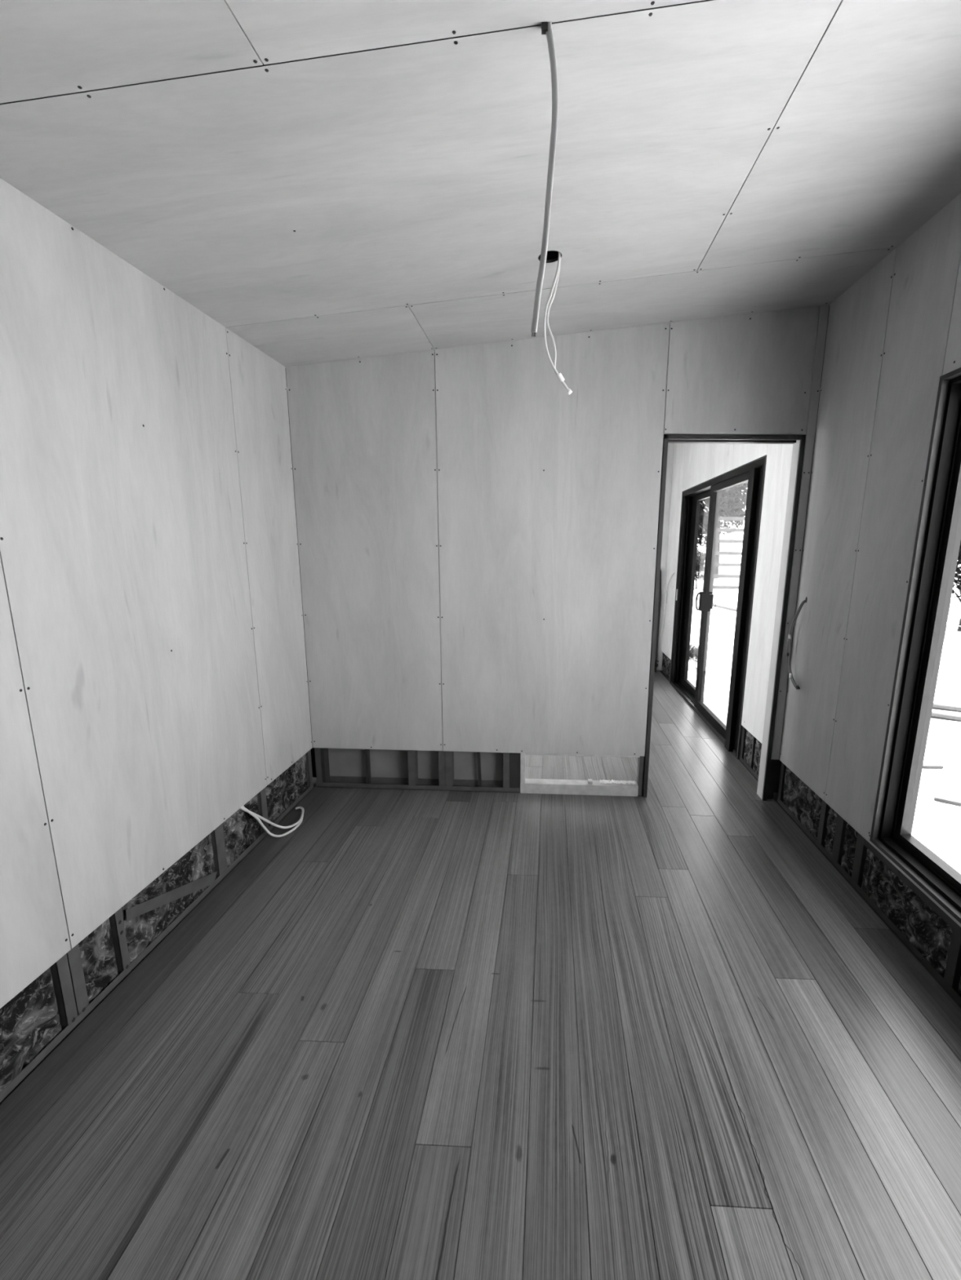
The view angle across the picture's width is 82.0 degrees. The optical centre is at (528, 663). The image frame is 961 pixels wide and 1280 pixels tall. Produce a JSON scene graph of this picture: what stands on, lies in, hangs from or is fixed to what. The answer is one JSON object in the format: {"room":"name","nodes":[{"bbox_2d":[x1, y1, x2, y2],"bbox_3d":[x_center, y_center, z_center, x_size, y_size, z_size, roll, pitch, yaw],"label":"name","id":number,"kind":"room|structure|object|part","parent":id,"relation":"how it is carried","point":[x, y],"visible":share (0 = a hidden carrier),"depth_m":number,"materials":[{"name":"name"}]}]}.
{"room":"construction site","nodes":[
{"label":"construction site","id":0,"kind":"room"},
{"bbox_2d":[0,177,313,1103],"bbox_3d":[-1.479,0.165,0.627,0.161,3.700,5.430,1,12,2],"label":"wall","id":1,"kind":"structure","parent":0,"point":[153,679],"depth_m":1.82,"materials":[{"name":"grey wood"}]},
{"bbox_2d":[0,967,62,1091],"bbox_3d":[-1.427,1.009,1.370,0.054,0.334,0.536,1,12,2],"label":"insulation batt","id":2,"kind":"object","parent":1,"relation":"in","point":[29,1021],"visible":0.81,"depth_m":1.54,"materials":[{"name":"fabric"}]},
{"bbox_2d":[78,918,118,1004],"bbox_3d":[-1.411,0.924,1.781,0.054,0.334,0.138,1,12,2],"label":"insulation batt","id":3,"kind":"object","parent":1,"relation":"in","point":[96,949],"visible":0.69,"depth_m":1.78,"materials":[{"name":"fabric"}]},
{"bbox_3d":[-1.464,1.280,0.843,0.080,0.030,5.200,1,12,2],"label":"plate","id":4,"kind":"part","parent":1,"relation":"part of","materials":[{"name":"wood"}]},
{"bbox_2d":[121,833,216,963],"bbox_3d":[-1.397,0.850,2.139,0.054,0.334,0.522,1,12,2],"label":"insulation batt","id":5,"kind":"object","parent":1,"relation":"in","point":[140,931],"visible":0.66,"depth_m":2.09,"materials":[{"name":"fabric"}]},
{"bbox_2d":[222,794,261,867],"bbox_3d":[-1.378,0.751,2.614,0.054,0.334,0.318,1,12,2],"label":"insulation batt","id":6,"kind":"object","parent":1,"relation":"in","point":[241,829],"visible":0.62,"depth_m":2.60,"materials":[{"name":"fabric"}]},
{"bbox_2d":[265,754,307,826],"bbox_3d":[-1.360,0.657,3.065,0.054,0.334,0.494,1,12,2],"label":"insulation batt","id":7,"kind":"object","parent":1,"relation":"in","point":[287,787],"visible":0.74,"depth_m":3.05,"materials":[{"name":"fabric"}]},
{"bbox_2d":[0,0,713,259],"bbox_3d":[0.055,-1.687,2.006,3.535,0.571,9.600,1,12,2],"label":"roof","id":8,"kind":"structure","parent":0,"point":[551,255],"depth_m":1.26,"materials":[{"name":"grey"}]},
{"bbox_2d":[0,670,960,1279],"bbox_3d":[0.073,1.046,2.624,3.035,0.200,9.000,1,12,2],"label":"floor","id":9,"kind":"structure","parent":0,"point":[409,1034],"depth_m":1.58,"materials":[{"name":"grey wood"}]},
{"bbox_2d":[240,805,303,837],"bbox_3d":[-1.276,0.745,2.832,0.116,0.268,0.518,2,12,5],"label":"cable loop","id":10,"kind":"object","parent":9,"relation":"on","point":[255,815],"visible":1,"depth_m":2.79,"materials":[{"name":"grey plastic"}]},
{"bbox_2d":[654,569,661,671],"bbox_3d":[1.532,-0.514,6.597,0.077,1.270,0.022,1,12,2],"label":"plank","id":11,"kind":"object","parent":9,"relation":"on","point":[660,590],"visible":0.35,"depth_m":6.58,"materials":[{"name":"grey wood"}]},
{"bbox_2d":[0,0,960,368],"bbox_3d":[0.076,-1.511,2.042,2.804,0.392,8.797,1,12,2],"label":"ceiling","id":12,"kind":"structure","parent":0,"point":[715,158],"depth_m":1.46,"materials":[{"name":"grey wood"}]},
{"bbox_2d":[530,22,558,337],"bbox_3d":[0.035,-1.050,1.181,0.052,0.630,0.022,1,12,2],"label":"hanging cable","id":13,"kind":"object","parent":12,"relation":"hanging from","point":[546,28],"visible":0.97,"depth_m":1.18,"materials":[{"name":"grey plastic"}]},
{"bbox_2d":[543,251,572,395],"bbox_3d":[0.115,-1.316,2.084,0.116,0.556,0.020,1,12,2],"label":"cable","id":14,"kind":"object","parent":12,"relation":"hanging from","point":[559,375],"visible":0.91,"depth_m":2.09,"materials":[{"name":"grey plastic"}]},
{"bbox_2d":[284,304,829,799],"bbox_3d":[0.096,-0.560,3.102,2.985,2.750,0.091,1,12,2],"label":"wall","id":15,"kind":"structure","parent":0,"point":[477,535],"depth_m":3.04,"materials":[{"name":"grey wood"}]},
{"bbox_3d":[-0.985,-0.318,3.212,0.017,2.196,0.033,1,12,2],"label":"strap rail","id":16,"kind":"part","parent":15,"relation":"part of","materials":[{"name":"wood"}]},
{"bbox_3d":[-0.682,0.749,3.405,1.260,0.045,0.070,1,12,2],"label":"plate","id":17,"kind":"part","parent":15,"relation":"part of","materials":[{"name":"wood"}]},
{"bbox_3d":[-0.035,0.625,3.350,0.028,0.196,0.076,1,12,2],"label":"pine post","id":18,"kind":"part","parent":15,"relation":"part of","materials":[{"name":"grey wood"}]},
{"bbox_3d":[0.305,0.759,3.365,0.711,0.064,0.076,1,12,2],"label":"pine plate","id":19,"kind":"part","parent":15,"relation":"part of","materials":[{"name":"grey wood"}]},
{"bbox_3d":[0.322,0.523,3.317,0.683,0.054,0.068,1,12,2],"label":"pine rail","id":20,"kind":"part","parent":15,"relation":"part of","materials":[{"name":"grey wood"}]},
{"bbox_2d":[587,778,592,784],"bbox_3d":[0.373,0.721,3.351,0.028,0.017,0.042,1,12,2],"label":"timber offcut","id":21,"kind":"object","parent":15,"relation":"on","point":[589,780],"visible":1,"depth_m":3.33,"materials":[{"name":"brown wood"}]},
{"bbox_2d":[599,779,635,784],"bbox_3d":[0.540,0.722,3.349,0.215,0.012,0.052,1,12,2],"label":"plastic wrapper","id":22,"kind":"object","parent":15,"relation":"on","point":[608,781],"visible":1,"depth_m":3.35,"materials":[{"name":"white plastic"}]},
{"bbox_2d":[642,434,805,800],"bbox_3d":[1.069,-0.201,3.138,0.732,2.055,0.098,1,12,2],"label":"trim","id":23,"kind":"structure","parent":15,"relation":"attached to","point":[797,442],"depth_m":3.05,"materials":[{"name":"black wood"}]},
{"bbox_2d":[656,443,674,671],"bbox_3d":[0.203,-1.208,6.587,3.045,3.400,0.120,1,12,2],"label":"wall","id":24,"kind":"structure","parent":0,"point":[670,446],"depth_m":6.42,"materials":[{"name":"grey wood"}]},
{"bbox_2d":[661,192,960,1006],"bbox_3d":[1.527,-0.267,2.268,0.146,3.450,9.050,1,12,2],"label":"wall","id":25,"kind":"structure","parent":0,"point":[891,335],"depth_m":2.46,"materials":[{"name":"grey wood"}]},
{"bbox_2d":[662,653,670,678],"bbox_3d":[1.636,-0.014,6.468,0.054,0.334,0.467,1,12,2],"label":"insulation batt","id":26,"kind":"object","parent":25,"relation":"attached to","point":[666,660],"visible":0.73,"depth_m":6.45,"materials":[{"name":"fabric"}]},
{"bbox_2d":[660,572,674,635],"bbox_3d":[1.587,-0.668,6.329,0.059,0.770,0.406,0,12,-5],"label":"cable","id":27,"kind":"object","parent":25,"relation":"attached to","point":[673,572],"visible":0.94,"depth_m":6.32,"materials":[{"name":"grey plastic"}]},
{"bbox_2d":[669,454,766,759],"bbox_3d":[1.583,-0.553,4.844,0.198,2.062,2.290,1,12,2],"label":"door","id":28,"kind":"structure","parent":25,"relation":"in","point":[753,472],"depth_m":4.79,"materials":[{"name":"black metal"}]},
{"bbox_3d":[1.687,-0.670,5.479,0.036,1.975,0.810,1,12,2],"label":"sliding panel","id":29,"kind":"part","parent":28,"relation":"part of","materials":[{"name":"clear glass"}]},
{"bbox_3d":[1.563,-0.553,4.921,0.153,0.170,0.080,1,12,2],"label":"handle","id":30,"kind":"part","parent":28,"relation":"part of","materials":[{"name":"black metal"}]},
{"bbox_3d":[1.559,-0.442,4.377,0.036,1.975,1.210,1,12,2],"label":"sliding panel","id":31,"kind":"part","parent":28,"relation":"part of","materials":[{"name":"clear glass"}]},
{"bbox_2d":[743,729,752,766],"bbox_3d":[1.529,0.545,3.776,0.054,0.334,0.154,1,12,2],"label":"insulation batt","id":32,"kind":"object","parent":25,"relation":"attached to","point":[748,740],"visible":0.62,"depth_m":3.78,"materials":[{"name":"fabric"}]},
{"bbox_2d":[752,739,761,775],"bbox_3d":[1.520,0.595,3.536,0.054,0.334,0.284,1,12,2],"label":"insulation batt","id":33,"kind":"object","parent":25,"relation":"attached to","point":[757,745],"visible":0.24,"depth_m":3.62,"materials":[{"name":"fabric"}]},
{"bbox_2d":[786,596,807,689],"bbox_3d":[1.473,-0.112,2.981,0.069,0.495,0.148,0,12,-6],"label":"cable","id":34,"kind":"object","parent":25,"relation":"attached to","point":[790,674],"visible":0.96,"depth_m":3.02,"materials":[{"name":"grey plastic"}]},
{"bbox_2d":[782,766,822,839],"bbox_3d":[1.498,0.710,2.984,0.054,0.334,0.452,1,12,2],"label":"insulation batt","id":35,"kind":"object","parent":25,"relation":"attached to","point":[803,802],"visible":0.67,"depth_m":2.96,"materials":[{"name":"fabric"}]},
{"bbox_2d":[824,806,837,855],"bbox_3d":[1.485,0.775,2.666,0.054,0.334,0.102,1,12,2],"label":"insulation batt","id":36,"kind":"object","parent":25,"relation":"attached to","point":[832,818],"visible":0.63,"depth_m":2.67,"materials":[{"name":"fabric"}]},
{"bbox_2d":[840,822,857,876],"bbox_3d":[1.479,0.810,2.499,0.054,0.334,0.113,1,12,2],"label":"insulation batt","id":37,"kind":"object","parent":25,"relation":"attached to","point":[851,836],"visible":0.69,"depth_m":2.50,"materials":[{"name":"fabric"}]},
{"bbox_3d":[1.432,1.271,1.062,0.080,0.028,5.857,1,12,2],"label":"plate","id":38,"kind":"part","parent":25,"relation":"part of","materials":[{"name":"wood"}]},
{"bbox_2d":[861,848,952,977],"bbox_3d":[1.463,0.947,2.137,0.054,0.214,0.534,1,12,2],"label":"insulation batt","id":39,"kind":"object","parent":25,"relation":"in","point":[920,924],"visible":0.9,"depth_m":2.09,"materials":[{"name":"fabric"}]},
{"bbox_2d":[869,367,960,923],"bbox_3d":[1.472,0.050,1.242,0.131,1.794,1.800,1,12,2],"label":"window","id":40,"kind":"structure","parent":25,"relation":"in","point":[938,534],"depth_m":2.07,"materials":[{"name":"black metal"}]},
{"bbox_3d":[1.502,0.051,1.242,0.044,1.726,1.732,1,12,2],"label":"sash","id":41,"kind":"part","parent":40,"relation":"part of","materials":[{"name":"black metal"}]},
{"bbox_2d":[957,977,960,996],"bbox_3d":[1.440,1.066,1.561,0.054,0.214,0.553,1,12,2],"label":"insulation batt","id":42,"kind":"object","parent":25,"relation":"attached to","point":[959,985],"visible":0.94,"depth_m":1.84,"materials":[{"name":"fabric"}]},
{"bbox_2d":[687,544,960,873],"bbox_3d":[15.453,-3.240,22.332,60.000,3.880,90.000,1,12,2],"label":"ground","id":43,"kind":"structure","parent":0,"point":[936,824],"depth_m":6.89,"materials":[{"name":"white"}]},
{"bbox_2d":[688,642,707,668],"bbox_3d":[2.396,-0.082,7.921,0.337,0.411,0.316,5,13,20],"label":"weed","id":44,"kind":"object","parent":43,"relation":"on","point":[693,653],"visible":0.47,"depth_m":7.87,"materials":[{"name":"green plant"}]},
{"bbox_2d":[694,546,718,588],"bbox_3d":[5.523,-3.110,18.215,1.296,1.582,1.213,-2,12,-14],"label":"shrub","id":45,"kind":"object","parent":43,"relation":"on","point":[700,557],"visible":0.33,"depth_m":17.99,"materials":[{"name":"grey plant"}]},
{"bbox_2d":[703,697,728,725],"bbox_3d":[1.927,0.743,5.145,0.460,0.250,2.300,1,12,2],"label":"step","id":46,"kind":"structure","parent":43,"relation":"on","point":[718,706],"depth_m":5.88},
{"bbox_2d":[697,481,747,578],"bbox_3d":[7.616,-5.874,21.974,3.815,5.519,4.001,9,14,34],"label":"tree","id":47,"kind":"object","parent":43,"relation":"on","point":[731,500],"visible":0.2,"depth_m":21.46,"materials":[{"name":"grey plant"}]},
{"bbox_2d":[712,602,736,611],"bbox_3d":[5.187,-1.269,13.388,0.220,0.144,2.627,-3,12,-15],"label":"board","id":48,"kind":"object","parent":43,"relation":"on","point":[716,605],"visible":0.2,"depth_m":13.93,"materials":[{"name":"white wood"}]},
{"bbox_2d":[711,514,744,594],"bbox_3d":[7.062,-2.679,14.656,4.400,2.442,0.100,1,12,2],"label":"rail fence","id":49,"kind":"object","parent":43,"relation":"on","point":[720,518],"visible":0.02,"depth_m":14.62,"materials":[{"name":"white wood"}]},
{"bbox_3d":[4.954,-2.724,14.751,0.080,2.442,0.060,1,12,2],"label":"post","id":50,"kind":"part","parent":49,"relation":"part of","materials":[{"name":"white wood"}]},
{"bbox_3d":[7.052,-2.007,14.760,4.400,0.090,0.030,1,12,2],"label":"rail","id":51,"kind":"part","parent":49,"relation":"part of","materials":[{"name":"white wood"}]},
{"bbox_3d":[7.056,-2.300,14.699,4.400,0.090,0.030,1,12,2],"label":"rail","id":52,"kind":"part","parent":49,"relation":"part of","materials":[{"name":"white wood"}]},
{"bbox_3d":[7.060,-2.594,14.638,4.400,0.090,0.030,1,12,2],"label":"rail","id":53,"kind":"part","parent":49,"relation":"part of","materials":[{"name":"white wood"}]},
{"bbox_3d":[7.063,-2.888,14.577,4.400,0.090,0.030,1,12,2],"label":"rail","id":54,"kind":"part","parent":49,"relation":"part of","materials":[{"name":"white wood"}]},
{"bbox_3d":[7.067,-3.191,14.514,4.400,0.090,0.030,1,12,2],"label":"rail","id":55,"kind":"part","parent":49,"relation":"part of","materials":[{"name":"white wood"}]},
{"bbox_3d":[7.071,-3.475,14.455,4.400,0.090,0.030,1,12,2],"label":"rail","id":56,"kind":"part","parent":49,"relation":"part of","materials":[{"name":"white wood"}]},
{"bbox_3d":[7.074,-3.759,14.396,4.400,0.090,0.030,1,12,2],"label":"rail","id":57,"kind":"part","parent":49,"relation":"part of","materials":[{"name":"white wood"}]},
{"bbox_2d":[922,763,943,768],"bbox_3d":[3.397,0.887,4.754,0.320,0.024,0.060,1,12,4],"label":"board","id":58,"kind":"object","parent":43,"relation":"on","point":[936,766],"visible":0.49,"depth_m":4.72,"materials":[{"name":"white wood"}]},
{"bbox_2d":[931,711,960,721],"bbox_3d":[5.250,0.684,5.547,2.082,0.070,0.090,9,14,28],"label":"pipe","id":59,"kind":"object","parent":43,"relation":"on","point":[934,714],"visible":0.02,"depth_m":5.92,"materials":[{"name":"grey plastic"}]},
{"bbox_2d":[932,787,960,805],"bbox_3d":[3.566,1.079,3.990,1.027,0.024,0.220,9,14,32],"label":"board","id":60,"kind":"object","parent":43,"relation":"on","point":[940,795],"visible":1,"depth_m":4.19,"materials":[{"name":"white wood"}]},
{"bbox_2d":[932,702,960,711],"bbox_3d":[5.489,0.598,5.903,1.972,0.070,0.090,8,14,25],"label":"pipe","id":61,"kind":"object","parent":43,"relation":"on","point":[935,705],"visible":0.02,"depth_m":6.22,"materials":[{"name":"grey plastic"}]},
{"bbox_2d":[943,615,960,643],"bbox_3d":[8.406,0.307,6.279,0.068,1.241,13.553,-3,12,-18],"label":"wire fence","id":62,"kind":"object","parent":43,"relation":"on","point":[948,615],"visible":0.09,"depth_m":9.45,"materials":[{"name":"grey metal"}]},
{"bbox_2d":[951,542,960,631],"bbox_3d":[8.582,-2.099,10.920,2.980,3.639,2.790,6,13,26],"label":"shrub","id":63,"kind":"object","parent":43,"relation":"on","point":[957,571],"visible":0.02,"depth_m":10.95,"materials":[{"name":"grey plant"}]},
{"bbox_3d":[8.586,-2.468,10.843,2.980,2.884,2.791,6,13,26],"label":"crown","id":64,"kind":"part","parent":63,"relation":"part of","materials":[{"name":"grey plant"}]}
]}

